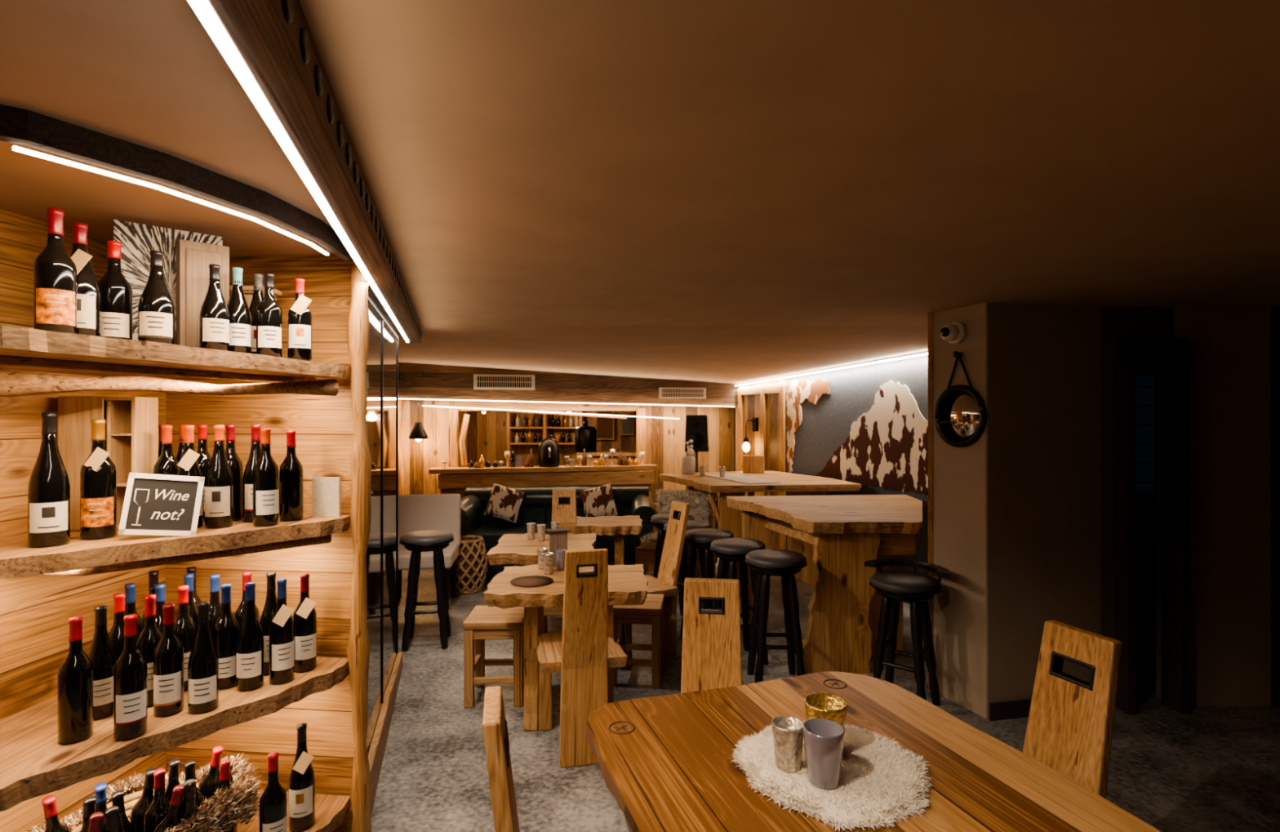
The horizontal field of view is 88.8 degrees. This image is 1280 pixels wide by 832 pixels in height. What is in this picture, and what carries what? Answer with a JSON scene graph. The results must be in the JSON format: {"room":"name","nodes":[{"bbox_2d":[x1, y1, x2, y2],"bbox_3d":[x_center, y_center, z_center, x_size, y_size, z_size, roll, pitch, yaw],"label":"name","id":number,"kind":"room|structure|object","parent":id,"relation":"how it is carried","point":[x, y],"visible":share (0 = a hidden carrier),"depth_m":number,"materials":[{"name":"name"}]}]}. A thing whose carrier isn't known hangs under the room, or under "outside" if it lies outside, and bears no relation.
{"room":"bar","nodes":[
{"label":"bar","id":0,"kind":"room"},
{"bbox_2d":[0,208,165,831],"bbox_3d":[-1.915,0.500,1.644,0.080,2.200,1.687,0,0,5],"label":"wall","id":1,"kind":"structure","parent":0,"point":[35,611],"depth_m":1.98,"materials":[{"name":"brown wood"}]},
{"bbox_2d":[165,253,355,831],"bbox_3d":[-1.413,0.500,2.455,0.774,2.200,0.030,0,0,6],"label":"wall","id":2,"kind":"structure","parent":0,"point":[323,424],"depth_m":2.42,"materials":[{"name":"brown wood"}]},
{"bbox_2d":[458,410,635,466],"bbox_3d":[-1.475,0.450,10.250,3.650,2.300,0.100,0,0,0],"label":"wall","id":3,"kind":"structure","parent":0,"point":[486,435],"depth_m":10.20,"materials":[{"name":"brown wood"}]},
{"bbox_2d":[595,411,634,439],"bbox_3d":[-0.225,0.120,10.135,0.950,0.500,0.040,0,0,0],"label":"framed pictures","id":4,"kind":"object","parent":3,"relation":"attached to","point":[604,426],"visible":0.52,"depth_m":10.11,"materials":[{"name":"brown wood"}]},
{"bbox_2d":[399,399,733,533],"bbox_3d":[-1.039,0.450,8.040,4.600,2.300,0.100,0,0,-12],"label":"wall","id":5,"kind":"structure","parent":0,"point":[664,437],"depth_m":8.24,"materials":[{"name":"brown wood"}]},
{"bbox_2d":[398,399,645,494],"bbox_3d":[-1.401,0.549,7.841,3.010,1.506,0.150,0,0,-12],"label":"trim","id":6,"kind":"structure","parent":5,"relation":"attached to","point":[454,442],"depth_m":7.76,"materials":[{"name":"brown wood"}]},
{"bbox_2d":[0,0,1279,383],"bbox_3d":[0.800,-0.645,2.925,8.200,0.510,10.250,0,0,0],"label":"ceiling","id":7,"kind":"structure","parent":0,"point":[717,191],"depth_m":1.51,"materials":[{"name":"paint"}]},
{"bbox_2d":[0,104,351,261],"bbox_3d":[-1.254,-0.570,1.537,0.349,0.060,1.512,0,0,30],"label":"fascia","id":8,"kind":"object","parent":7,"relation":"attached to","point":[19,126],"visible":0.92,"depth_m":1.48,"materials":[{"name":"wood"}]},
{"bbox_2d":[12,145,328,255],"bbox_3d":[-1.099,-0.533,1.716,0.089,0.008,0.883,0,0,14],"label":"led strip","id":9,"kind":"object","parent":8,"relation":"attached to","point":[17,148],"visible":1,"depth_m":1.52,"materials":[{"name":"beige"}]},
{"bbox_2d":[186,0,408,342],"bbox_3d":[-0.875,-0.501,1.987,0.029,0.021,4.952,0,0,-16],"label":"led strip","id":10,"kind":"object","parent":7,"relation":"attached to","point":[205,12],"visible":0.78,"depth_m":1.08,"materials":[{"name":"beige"}]},
{"bbox_2d":[208,0,422,342],"bbox_3d":[-0.831,-0.550,2.020,0.075,0.110,5.012,0,0,-16],"label":"ceiling beam","id":11,"kind":"structure","parent":7,"relation":"attached to","point":[273,38],"depth_m":1.12,"materials":[{"name":"wood"}]},
{"bbox_2d":[398,362,737,405],"bbox_3d":[-1.021,-0.412,7.788,4.433,0.575,0.500,0,0,-12],"label":"soffit beam","id":12,"kind":"structure","parent":7,"relation":"attached to","point":[415,380],"depth_m":7.54,"materials":[{"name":"brown wood"}]},
{"bbox_2d":[473,373,534,389],"bbox_3d":[-1.536,-0.385,7.404,0.680,0.170,0.035,0,0,-12],"label":"air vent","id":13,"kind":"object","parent":12,"relation":"attached to","point":[481,381],"visible":1,"depth_m":7.39,"materials":[{"name":"metal"}]},
{"bbox_2d":[735,375,786,549],"bbox_3d":[1.430,0.450,7.604,0.100,2.300,1.024,0,0,-24],"label":"wall","id":14,"kind":"structure","parent":0,"point":[751,403],"depth_m":7.43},
{"bbox_2d":[737,383,786,550],"bbox_3d":[1.389,0.610,7.524,0.040,1.920,0.923,0,0,-24],"label":"trim","id":15,"kind":"structure","parent":14,"relation":"attached to","point":[780,388],"depth_m":7.44,"materials":[{"name":"brown wood"}]},
{"bbox_2d":[370,556,1279,831],"bbox_3d":[0.800,1.650,4.200,8.600,0.100,12.800,0,0,0],"label":"floor","id":16,"kind":"structure","parent":0,"point":[1208,768],"depth_m":3.18,"materials":[{"name":"carpet"}]},
{"bbox_2d":[0,324,351,831],"bbox_3d":[-1.489,0.696,1.649,0.774,1.752,1.566,0,0,5],"label":"shelf","id":17,"kind":"object","parent":16,"relation":"on","point":[33,763],"visible":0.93,"depth_m":1.85,"materials":[{"name":"brown wood"}]},
{"bbox_2d":[27,412,70,547],"bbox_3d":[-1.645,0.174,1.819,0.090,0.370,0.089,0,0,0],"label":"wine bottle","id":18,"kind":"object","parent":17,"relation":"in","point":[49,486],"visible":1,"depth_m":1.79,"materials":[{"name":"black glass"}]},
{"bbox_2d":[33,208,76,333],"bbox_3d":[-1.431,-0.344,1.599,0.081,0.325,0.081,0,0,0],"label":"wine bottle","id":19,"kind":"object","parent":17,"relation":"on","point":[55,272],"visible":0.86,"depth_m":1.58,"materials":[{"name":"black glass"}]},
{"bbox_2d":[57,616,93,744],"bbox_3d":[-1.538,0.714,1.780,0.074,0.330,0.073,0,0,0],"label":"wine bottle","id":20,"kind":"object","parent":17,"relation":"in","point":[75,673],"visible":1,"depth_m":1.76,"materials":[{"name":"black glass"}]},
{"bbox_2d":[70,222,100,336],"bbox_3d":[-1.458,-0.341,1.699,0.084,0.320,0.086,0,0,-18],"label":"wine bottle","id":21,"kind":"object","parent":17,"relation":"on","point":[88,293],"visible":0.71,"depth_m":1.69,"materials":[{"name":"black glass"}]},
{"bbox_2d":[80,418,116,539],"bbox_3d":[-1.600,0.184,1.929,0.084,0.350,0.086,0,0,-18],"label":"wine bottle","id":22,"kind":"object","parent":17,"relation":"in","point":[98,473],"visible":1,"depth_m":1.90,"materials":[{"name":"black glass"}]},
{"bbox_2d":[87,604,116,719],"bbox_3d":[-1.584,0.719,1.919,0.079,0.320,0.079,0,0,0],"label":"wine bottle","id":23,"kind":"object","parent":17,"relation":"in","point":[102,655],"visible":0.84,"depth_m":1.90,"materials":[{"name":"black glass"}]},
{"bbox_2d":[57,395,158,531],"bbox_3d":[-1.705,0.149,2.098,0.222,0.420,0.124,0,0,-7],"label":"crate","id":24,"kind":"object","parent":17,"relation":"on","point":[131,425],"visible":0.55,"depth_m":2.05,"materials":[{"name":"brown wood"}]},
{"bbox_2d":[97,240,132,339],"bbox_3d":[-1.448,-0.331,1.799,0.081,0.300,0.081,0,0,0],"label":"wine bottle","id":25,"kind":"object","parent":17,"relation":"on","point":[116,291],"visible":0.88,"depth_m":1.78,"materials":[{"name":"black glass"}]},
{"bbox_2d":[107,592,125,661],"bbox_3d":[-1.610,0.714,2.020,0.074,0.330,0.073,0,0,0],"label":"wine bottle","id":26,"kind":"object","parent":17,"relation":"in","point":[116,633],"visible":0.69,"depth_m":2.01,"materials":[{"name":"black glass"}]},
{"bbox_2d":[113,613,147,740],"bbox_3d":[-1.403,0.714,1.799,0.076,0.330,0.075,0,0,0],"label":"wine bottle","id":27,"kind":"object","parent":17,"relation":"in","point":[131,669],"visible":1,"depth_m":1.78,"materials":[{"name":"black glass"}]},
{"bbox_2d":[25,746,262,831],"bbox_3d":[-1.458,1.212,1.929,0.432,0.334,0.632,0,0,38],"label":"basket","id":28,"kind":"object","parent":17,"relation":"on","point":[211,799],"visible":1,"depth_m":1.94,"materials":[{"name":"wicker"}]},
{"bbox_2d":[137,594,162,706],"bbox_3d":[-1.499,0.714,1.999,0.076,0.330,0.075,0,0,0],"label":"wine bottle","id":29,"kind":"object","parent":17,"relation":"in","point":[150,635],"visible":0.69,"depth_m":1.98,"materials":[{"name":"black glass"}]},
{"bbox_2d":[137,250,175,344],"bbox_3d":[-1.353,-0.321,1.829,0.086,0.280,0.086,0,0,0],"label":"wine bottle","id":30,"kind":"object","parent":17,"relation":"on","point":[156,307],"visible":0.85,"depth_m":1.80,"materials":[{"name":"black glass"}]},
{"bbox_2d":[117,472,204,536],"bbox_3d":[-1.427,0.266,1.954,0.207,0.200,0.056,0,0,-32],"label":"chalkboard sign","id":31,"kind":"object","parent":17,"relation":"on","point":[154,504],"visible":1,"depth_m":1.95,"materials":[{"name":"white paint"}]},
{"bbox_2d":[152,424,178,475],"bbox_3d":[-1.534,0.194,2.119,0.075,0.330,0.075,0,0,0],"label":"wine bottle","id":32,"kind":"object","parent":17,"relation":"in","point":[166,464],"visible":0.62,"depth_m":2.11,"materials":[{"name":"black glass"}]},
{"bbox_2d":[113,219,222,344],"bbox_3d":[-1.460,-0.381,2.030,0.276,0.400,0.014,0,0,-44],"label":"art print","id":33,"kind":"object","parent":17,"relation":"on","point":[136,239],"visible":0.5,"depth_m":1.98},
{"bbox_2d":[153,603,183,716],"bbox_3d":[-1.399,0.719,1.939,0.076,0.320,0.075,0,0,0],"label":"wine bottle","id":34,"kind":"object","parent":17,"relation":"in","point":[168,653],"visible":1,"depth_m":1.92,"materials":[{"name":"black glass"}]},
{"bbox_2d":[173,585,197,691],"bbox_3d":[-1.474,0.714,2.109,0.075,0.330,0.075,0,0,0],"label":"wine bottle","id":35,"kind":"object","parent":17,"relation":"in","point":[185,628],"visible":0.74,"depth_m":2.09,"materials":[{"name":"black glass"}]},
{"bbox_2d":[175,425,203,528],"bbox_3d":[-1.449,0.194,2.097,0.077,0.330,0.084,0,0,-26],"label":"wine bottle","id":36,"kind":"object","parent":17,"relation":"in","point":[188,465],"visible":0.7,"depth_m":2.09,"materials":[{"name":"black glass"}]},
{"bbox_2d":[176,239,229,347],"bbox_3d":[-1.371,-0.359,2.049,0.130,0.355,0.074,0,0,-43],"label":"gift box","id":37,"kind":"object","parent":17,"relation":"on","point":[193,259],"visible":0.51,"depth_m":2.00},
{"bbox_2d":[187,600,218,714],"bbox_3d":[-1.309,0.719,1.959,0.079,0.320,0.079,0,0,0],"label":"wine bottle","id":38,"kind":"object","parent":17,"relation":"in","point":[203,660],"visible":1,"depth_m":1.94,"materials":[{"name":"black glass"}]},
{"bbox_2d":[199,263,229,351],"bbox_3d":[-1.269,-0.316,1.949,0.077,0.270,0.076,0,0,0],"label":"wine bottle","id":39,"kind":"object","parent":17,"relation":"on","point":[214,316],"visible":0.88,"depth_m":1.93,"materials":[{"name":"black glass"}]},
{"bbox_2d":[204,424,233,528],"bbox_3d":[-1.366,0.194,2.119,0.079,0.330,0.079,0,0,0],"label":"wine bottle","id":40,"kind":"object","parent":17,"relation":"in","point":[219,482],"visible":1,"depth_m":2.10,"materials":[{"name":"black glass"}]},
{"bbox_2d":[212,583,239,689],"bbox_3d":[-1.349,0.714,2.129,0.075,0.330,0.075,0,0,0],"label":"wine bottle","id":41,"kind":"object","parent":17,"relation":"in","point":[226,628],"visible":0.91,"depth_m":2.11,"materials":[{"name":"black glass"}]},
{"bbox_2d":[225,424,243,520],"bbox_3d":[-1.410,0.194,2.250,0.074,0.330,0.073,0,0,0],"label":"wine bottle","id":42,"kind":"object","parent":17,"relation":"in","point":[236,464],"visible":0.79,"depth_m":2.24,"materials":[{"name":"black glass"}]},
{"bbox_2d":[226,266,251,353],"bbox_3d":[-1.254,-0.321,2.034,0.077,0.280,0.077,0,0,0],"label":"wine bottle","id":43,"kind":"object","parent":17,"relation":"on","point":[240,317],"visible":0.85,"depth_m":2.02,"materials":[{"name":"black glass"}]},
{"bbox_2d":[235,582,264,691],"bbox_3d":[-1.265,0.711,2.119,0.079,0.337,0.079,0,0,0],"label":"wine bottle","id":44,"kind":"object","parent":17,"relation":"in","point":[250,645],"visible":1,"depth_m":2.10,"materials":[{"name":"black glass"}]},
{"bbox_2d":[242,424,261,522],"bbox_3d":[-1.316,0.194,2.239,0.080,0.330,0.079,0,0,0],"label":"wine bottle","id":45,"kind":"object","parent":17,"relation":"in","point":[255,448],"visible":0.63,"depth_m":2.21,"materials":[{"name":"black glass"}]},
{"bbox_2d":[253,427,278,526],"bbox_3d":[-1.231,0.199,2.149,0.075,0.320,0.075,0,0,0],"label":"wine bottle","id":46,"kind":"object","parent":17,"relation":"in","point":[265,471],"visible":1,"depth_m":2.12,"materials":[{"name":"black glass"}]},
{"bbox_2d":[259,571,277,675],"bbox_3d":[-1.270,0.709,2.249,0.079,0.340,0.079,0,0,0],"label":"wine bottle","id":47,"kind":"object","parent":17,"relation":"in","point":[270,606],"visible":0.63,"depth_m":2.23,"materials":[{"name":"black glass"}]},
{"bbox_2d":[256,272,282,357],"bbox_3d":[-1.175,-0.316,2.069,0.073,0.270,0.073,0,0,0],"label":"wine bottle","id":48,"kind":"object","parent":17,"relation":"on","point":[268,312],"visible":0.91,"depth_m":2.04,"materials":[{"name":"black glass"}]},
{"bbox_2d":[258,751,287,831],"bbox_3d":[-1.139,1.214,2.029,0.078,0.330,0.077,0,0,0],"label":"wine bottle","id":49,"kind":"object","parent":17,"relation":"in","point":[273,806],"visible":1,"depth_m":2.01,"materials":[{"name":"black glass"}]},
{"bbox_2d":[269,577,294,684],"bbox_3d":[-1.188,0.711,2.166,0.074,0.337,0.082,0,0,-26],"label":"wine bottle","id":50,"kind":"object","parent":17,"relation":"in","point":[282,624],"visible":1,"depth_m":2.14,"materials":[{"name":"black glass"}]},
{"bbox_2d":[279,430,302,520],"bbox_3d":[-1.207,0.204,2.260,0.074,0.310,0.073,0,0,0],"label":"wine bottle","id":51,"kind":"object","parent":17,"relation":"in","point":[291,470],"visible":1,"depth_m":2.23,"materials":[{"name":"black glass"}]},
{"bbox_2d":[287,278,311,360],"bbox_3d":[-1.118,-0.316,2.146,0.072,0.270,0.081,0,0,-27],"label":"wine bottle","id":52,"kind":"object","parent":17,"relation":"on","point":[299,315],"visible":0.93,"depth_m":2.12,"materials":[{"name":"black glass"}]},
{"bbox_2d":[288,722,315,831],"bbox_3d":[-1.138,1.209,2.198,0.079,0.340,0.085,0,0,-25],"label":"wine bottle","id":53,"kind":"object","parent":17,"relation":"in","point":[301,786],"visible":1,"depth_m":2.17,"materials":[{"name":"black glass"}]},
{"bbox_2d":[293,573,316,672],"bbox_3d":[-1.163,0.714,2.266,0.074,0.330,0.082,0,0,-26],"label":"wine bottle","id":54,"kind":"object","parent":17,"relation":"in","point":[304,615],"visible":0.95,"depth_m":2.24,"materials":[{"name":"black glass"}]},
{"bbox_2d":[312,476,341,516],"bbox_3d":[-1.120,0.289,2.335,0.100,0.140,0.012,0,0,5],"label":"candle","id":55,"kind":"object","parent":17,"relation":"on","point":[326,491],"visible":1,"depth_m":2.33,"materials":[{"name":"wax"}]},
{"bbox_2d":[346,258,371,831],"bbox_3d":[-1.014,0.505,2.360,0.077,2.190,0.088,0,0,11],"label":"timber post","id":56,"kind":"object","parent":16,"relation":"on","point":[358,648],"visible":0.94,"depth_m":2.33,"materials":[{"name":"brown wood"}]},
{"bbox_2d":[365,291,402,816],"bbox_3d":[-1.567,0.530,3.211,0.620,2.140,1.788,0,0,-16],"label":"glass partition","id":57,"kind":"object","parent":16,"relation":"on","point":[385,662],"visible":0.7,"depth_m":3.24,"materials":[{"name":"grey"}]},
{"bbox_2d":[399,529,453,651],"bbox_3d":[-1.500,1.215,4.600,0.368,0.774,0.368,0,0,-11],"label":"bar stool","id":58,"kind":"object","parent":16,"relation":"on","point":[435,540],"visible":1,"depth_m":4.50,"materials":[{"name":"black paint"}]},
{"bbox_2d":[398,493,461,610],"bbox_3d":[-1.844,1.145,5.525,0.580,0.911,0.552,0,0,-9],"label":"upholstered chair","id":59,"kind":"object","parent":16,"relation":"on","point":[424,512],"visible":0.46,"depth_m":5.69,"materials":[{"name":"beige fabric"}]},
{"bbox_2d":[449,534,488,594],"bbox_3d":[-1.600,1.361,6.000,0.397,0.478,0.398,0,0,-43],"label":"pouf","id":60,"kind":"object","parent":16,"relation":"on","point":[471,568],"visible":0.65,"depth_m":5.87,"materials":[{"name":"brown wicker"}]},
{"bbox_2d":[462,604,524,707],"bbox_3d":[-0.810,1.365,3.740,0.330,0.470,0.330,0,0,-2],"label":"wooden stool","id":61,"kind":"object","parent":16,"relation":"on","point":[483,622],"visible":0.93,"depth_m":3.59,"materials":[{"name":"brown wood"}]},
{"bbox_2d":[482,685,519,831],"bbox_3d":[-0.068,1.100,1.413,0.527,1.000,0.411,0,0,-11],"label":"dining chair","id":62,"kind":"object","parent":16,"relation":"on","point":[495,728],"visible":1,"depth_m":1.28,"materials":[{"name":"brown wood"}]},
{"bbox_2d":[486,532,596,657],"bbox_3d":[-0.638,1.230,4.422,0.676,0.740,0.781,0,0,-3],"label":"table","id":63,"kind":"object","parent":16,"relation":"on","point":[517,549],"visible":0.47,"depth_m":4.30,"materials":[{"name":"brown wood"}]},
{"bbox_2d":[428,463,657,498],"bbox_3d":[-1.100,1.100,7.721,2.650,1.000,0.298,0,0,-12],"label":"countertop","id":64,"kind":"structure","parent":16,"relation":"on","point":[451,480],"depth_m":7.62,"materials":[{"name":"brown wood"}]},
{"bbox_2d":[441,448,644,468],"bbox_3d":[-1.106,0.493,7.744,2.397,0.209,0.153,0,0,-12],"label":"glassware","id":65,"kind":"object","parent":64,"relation":"on","point":[621,461],"visible":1,"depth_m":7.74,"materials":[{"name":"clear glass"}]},
{"bbox_2d":[506,410,583,466],"bbox_3d":[-1.450,0.650,10.040,1.150,1.900,0.270,0,0,0],"label":"bar shelf","id":66,"kind":"object","parent":16,"relation":"on","point":[509,414],"visible":0.31,"depth_m":9.91,"materials":[{"name":"brown wood"}]},
{"bbox_2d":[460,486,656,572],"bbox_3d":[-0.871,1.181,6.677,2.040,0.838,0.906,0,0,-2],"label":"sofa","id":67,"kind":"object","parent":16,"relation":"on","point":[535,506],"visible":0.48,"depth_m":6.78,"materials":[{"name":"grey leather"}]},
{"bbox_2d":[484,482,525,523],"bbox_3d":[-1.400,0.900,6.760,0.425,0.412,0.181,0,0,-11],"label":"cushion","id":68,"kind":"object","parent":67,"relation":"on","point":[504,503],"visible":1,"depth_m":6.70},
{"bbox_2d":[579,483,617,516],"bbox_3d":[-0.430,0.900,6.780,0.414,0.401,0.180,0,0,6],"label":"cushion","id":69,"kind":"object","parent":67,"relation":"on","point":[598,501],"visible":0.94,"depth_m":6.72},
{"bbox_2d":[543,488,576,631],"bbox_3d":[-0.596,1.100,5.079,0.408,1.000,0.539,0,0,-6],"label":"dining chair","id":70,"kind":"object","parent":16,"relation":"on","point":[561,512],"visible":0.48,"depth_m":5.29,"materials":[{"name":"brown wood"}]},
{"bbox_2d":[483,564,648,730],"bbox_3d":[-0.370,1.230,3.483,0.822,0.740,0.681,0,0,-2],"label":"table","id":71,"kind":"object","parent":16,"relation":"on","point":[628,584],"visible":0.63,"depth_m":3.33,"materials":[{"name":"brown wood"}]},
{"bbox_2d":[537,548,626,768],"bbox_3d":[-0.292,1.100,3.172,0.412,1.000,0.539,0,0,-13],"label":"dining chair","id":72,"kind":"object","parent":16,"relation":"on","point":[583,652],"visible":0.92,"depth_m":2.97,"materials":[{"name":"brown wood"}]},
{"bbox_2d":[559,515,642,564],"bbox_3d":[-0.342,1.230,5.344,0.726,0.740,0.578,0,0,-3],"label":"table","id":73,"kind":"object","parent":16,"relation":"on","point":[618,526],"visible":0.55,"depth_m":5.21,"materials":[{"name":"brown wood"}]},
{"bbox_2d":[613,593,664,688],"bbox_3d":[-0.020,1.365,4.000,0.320,0.470,0.320,0,0,6],"label":"wooden stool","id":74,"kind":"object","parent":16,"relation":"on","point":[651,611],"visible":0.71,"depth_m":3.86,"materials":[{"name":"brown wood"}]},
{"bbox_2d":[622,500,690,669],"bbox_3d":[0.045,1.100,4.407,0.584,1.000,0.411,0,0,-29],"label":"dining chair","id":75,"kind":"object","parent":16,"relation":"on","point":[665,584],"visible":0.57,"depth_m":4.43,"materials":[{"name":"brown wood"}]},
{"bbox_2d":[650,512,693,608],"bbox_3d":[0.270,1.215,5.440,0.368,0.774,0.368,0,0,21],"label":"bar stool","id":76,"kind":"object","parent":16,"relation":"on","point":[659,520],"visible":0.29,"depth_m":5.37,"materials":[{"name":"black paint"}]},
{"bbox_2d":[635,488,719,578],"bbox_3d":[0.354,1.151,6.113,0.703,0.898,0.698,0,0,23],"label":"armchair","id":77,"kind":"object","parent":16,"relation":"on","point":[700,508],"visible":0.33,"depth_m":6.18,"materials":[{"name":"brown fabric"}]},
{"bbox_2d":[663,520,710,615],"bbox_3d":[0.365,1.215,5.060,0.368,0.774,0.368,0,0,38],"label":"bar stool","id":78,"kind":"object","parent":16,"relation":"on","point":[691,524],"visible":0.22,"depth_m":5.08,"materials":[{"name":"black paint"}]},
{"bbox_2d":[680,528,733,638],"bbox_3d":[0.490,1.215,4.680,0.368,0.774,0.368,0,0,-34],"label":"bar stool","id":79,"kind":"object","parent":16,"relation":"on","point":[699,538],"visible":0.48,"depth_m":4.59,"materials":[{"name":"black paint"}]},
{"bbox_2d":[680,577,742,693],"bbox_3d":[0.231,1.100,2.149,0.409,1.000,0.538,0,0,7],"label":"dining chair","id":80,"kind":"object","parent":16,"relation":"on","point":[711,655],"visible":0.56,"depth_m":2.35,"materials":[{"name":"brown wood"}]},
{"bbox_2d":[710,537,768,664],"bbox_3d":[0.645,1.215,4.300,0.368,0.774,0.368,0,0,-17],"label":"bar stool","id":81,"kind":"object","parent":16,"relation":"on","point":[733,550],"visible":0.55,"depth_m":4.28,"materials":[{"name":"black paint"}]},
{"bbox_2d":[659,471,861,596],"bbox_3d":[1.101,1.100,6.288,1.422,1.000,1.579,0,0,-19],"label":"bar table","id":82,"kind":"object","parent":16,"relation":"on","point":[729,518],"visible":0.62,"depth_m":5.85,"materials":[{"name":"brown wood"}]},
{"bbox_2d":[684,414,708,472],"bbox_3d":[0.734,0.795,7.593,0.462,1.610,0.530,0,0,6],"label":"table lamp","id":83,"kind":"object","parent":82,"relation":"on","point":[696,425],"visible":0.66,"depth_m":7.50,"materials":[{"name":"black paint"}]},
{"bbox_2d":[744,549,807,682],"bbox_3d":[0.815,1.215,3.920,0.368,0.774,0.368,0,0,0],"label":"bar stool","id":84,"kind":"object","parent":16,"relation":"on","point":[785,564],"visible":0.96,"depth_m":3.82,"materials":[{"name":"black paint"}]},
{"bbox_2d":[726,494,922,674],"bbox_3d":[1.434,1.123,4.657,1.496,0.956,1.405,0,0,0],"label":"bar table","id":85,"kind":"object","parent":16,"relation":"on","point":[845,531],"visible":0.91,"depth_m":4.05,"materials":[{"name":"brown wood"}]},
{"bbox_2d":[586,671,1160,831],"bbox_3d":[0.523,1.209,1.276,0.995,0.782,1.522,0,0,-19],"label":"dining table","id":86,"kind":"object","parent":16,"relation":"on","point":[665,761],"visible":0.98,"depth_m":1.51,"materials":[{"name":"brown wood"}]},
{"bbox_2d":[731,724,933,831],"bbox_3d":[0.447,0.812,1.518,0.454,0.041,0.455,0,0,-25],"label":"mat","id":87,"kind":"object","parent":86,"relation":"on","point":[882,782],"visible":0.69,"depth_m":1.43,"materials":[{"name":"white"}]},
{"bbox_2d":[772,715,803,773],"bbox_3d":[0.338,0.750,1.490,0.072,0.100,0.072,0,0,0],"label":"glass","id":88,"kind":"object","parent":87,"relation":"on","point":[788,731],"visible":0.98,"depth_m":1.47,"materials":[{"name":"silver metal"}]},
{"bbox_2d":[803,718,844,789],"bbox_3d":[0.402,0.741,1.430,0.088,0.118,0.088,0,0,0],"label":"glass","id":89,"kind":"object","parent":87,"relation":"on","point":[824,738],"visible":1,"depth_m":1.40,"materials":[{"name":"grey"}]},
{"bbox_2d":[804,693,847,743],"bbox_3d":[0.442,0.740,1.555,0.098,0.120,0.098,0,0,0],"label":"glass","id":90,"kind":"object","parent":87,"relation":"on","point":[817,705],"visible":0.36,"depth_m":1.56,"materials":[{"name":"gold metal"}]},
{"bbox_2d":[864,559,950,706],"bbox_3d":[1.468,1.219,3.610,0.450,0.767,0.394,0,0,38],"label":"bar stool","id":91,"kind":"object","parent":16,"relation":"on","point":[913,588],"visible":0.92,"depth_m":3.56,"materials":[{"name":"black paint"}]},
{"bbox_2d":[1022,619,1121,799],"bbox_3d":[0.984,1.100,1.736,0.573,1.000,0.416,0,0,-20],"label":"dining chair","id":92,"kind":"object","parent":16,"relation":"on","point":[1070,724],"visible":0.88,"depth_m":1.79,"materials":[{"name":"brown wood"}]},
{"bbox_2d":[786,351,928,604],"bbox_3d":[2.062,0.450,6.174,0.100,2.300,2.104,0,0,-24],"label":"wall","id":93,"kind":"structure","parent":0,"point":[825,425],"depth_m":6.23,"materials":[{"name":"paint"}]},
{"bbox_2d":[786,378,830,472],"bbox_3d":[1.735,0.126,6.766,0.013,1.039,0.697,0,0,-24],"label":"cowhide","id":94,"kind":"object","parent":93,"relation":"attached to","point":[797,391],"visible":0.98,"depth_m":6.91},
{"bbox_2d":[815,380,928,495],"bbox_3d":[2.095,0.171,5.951,0.012,0.966,1.582,0,0,-24],"label":"mountain","id":95,"kind":"object","parent":93,"relation":"attached to","point":[886,446],"visible":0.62,"depth_m":5.75},
{"bbox_2d":[933,302,1102,718],"bbox_3d":[2.160,0.495,4.325,0.920,2.210,1.750,0,0,0],"label":"pillar","id":96,"kind":"structure","parent":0,"point":[1017,509],"depth_m":3.53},
{"bbox_2d":[928,312,933,691],"bbox_3d":[1.739,0.500,3.904,0.031,2.200,0.242,0,0,24],"label":"trim","id":97,"kind":"structure","parent":96,"relation":"attached to","point":[930,314],"depth_m":3.79,"materials":[{"name":"brown wood"}]},
{"bbox_2d":[933,351,986,447],"bbox_3d":[1.754,-0.093,3.601,0.042,0.530,0.344,0,0,-20],"label":"round mirror","id":98,"kind":"object","parent":96,"relation":"attached to","point":[960,412],"visible":1,"depth_m":3.60,"materials":[{"name":"black paint"}]},
{"bbox_2d":[988,698,1031,720],"bbox_3d":[2.189,1.555,3.504,0.721,0.090,0.012,0,0,-12],"label":"baseboard","id":99,"kind":"structure","parent":96,"relation":"attached to","point":[1002,710],"depth_m":3.45,"materials":[{"name":"grey"}]},
{"bbox_2d":[1135,371,1155,497],"bbox_3d":[3.920,0.150,5.160,0.340,1.000,0.050,0,0,0],"label":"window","id":100,"kind":"structure","parent":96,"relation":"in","point":[1145,381],"depth_m":5.15,"materials":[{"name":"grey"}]},
{"bbox_2d":[1102,306,1115,639],"bbox_3d":[2.585,0.500,3.660,0.070,2.200,0.120,0,0,0],"label":"wall","id":101,"kind":"structure","parent":0,"point":[1108,313],"depth_m":3.60,"materials":[{"name":"paint"}]},
{"bbox_2d":[1135,347,1155,617],"bbox_3d":[3.600,0.500,5.250,2.400,2.200,0.100,0,0,0],"label":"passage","id":102,"kind":"object","parent":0,"point":[1145,357],"depth_m":5.20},
{"bbox_2d":[1155,306,1279,706],"bbox_3d":[3.870,0.500,3.660,1.860,2.200,0.120,0,0,0],"label":"wall","id":103,"kind":"structure","parent":0,"point":[1230,347],"depth_m":3.60,"materials":[{"name":"paint"}]},
{"bbox_2d":[1114,337,1189,714],"bbox_3d":[2.780,0.590,3.570,0.330,2.020,0.140,0,0,0],"label":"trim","id":104,"kind":"structure","parent":103,"relation":"attached to","point":[1175,352],"depth_m":3.54,"materials":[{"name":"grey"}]},
{"bbox_2d":[1271,336,1279,705],"bbox_3d":[4.100,0.580,3.605,1.200,2.040,0.100,0,0,0],"label":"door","id":105,"kind":"structure","parent":103,"relation":"in","point":[1275,340],"depth_m":3.60,"materials":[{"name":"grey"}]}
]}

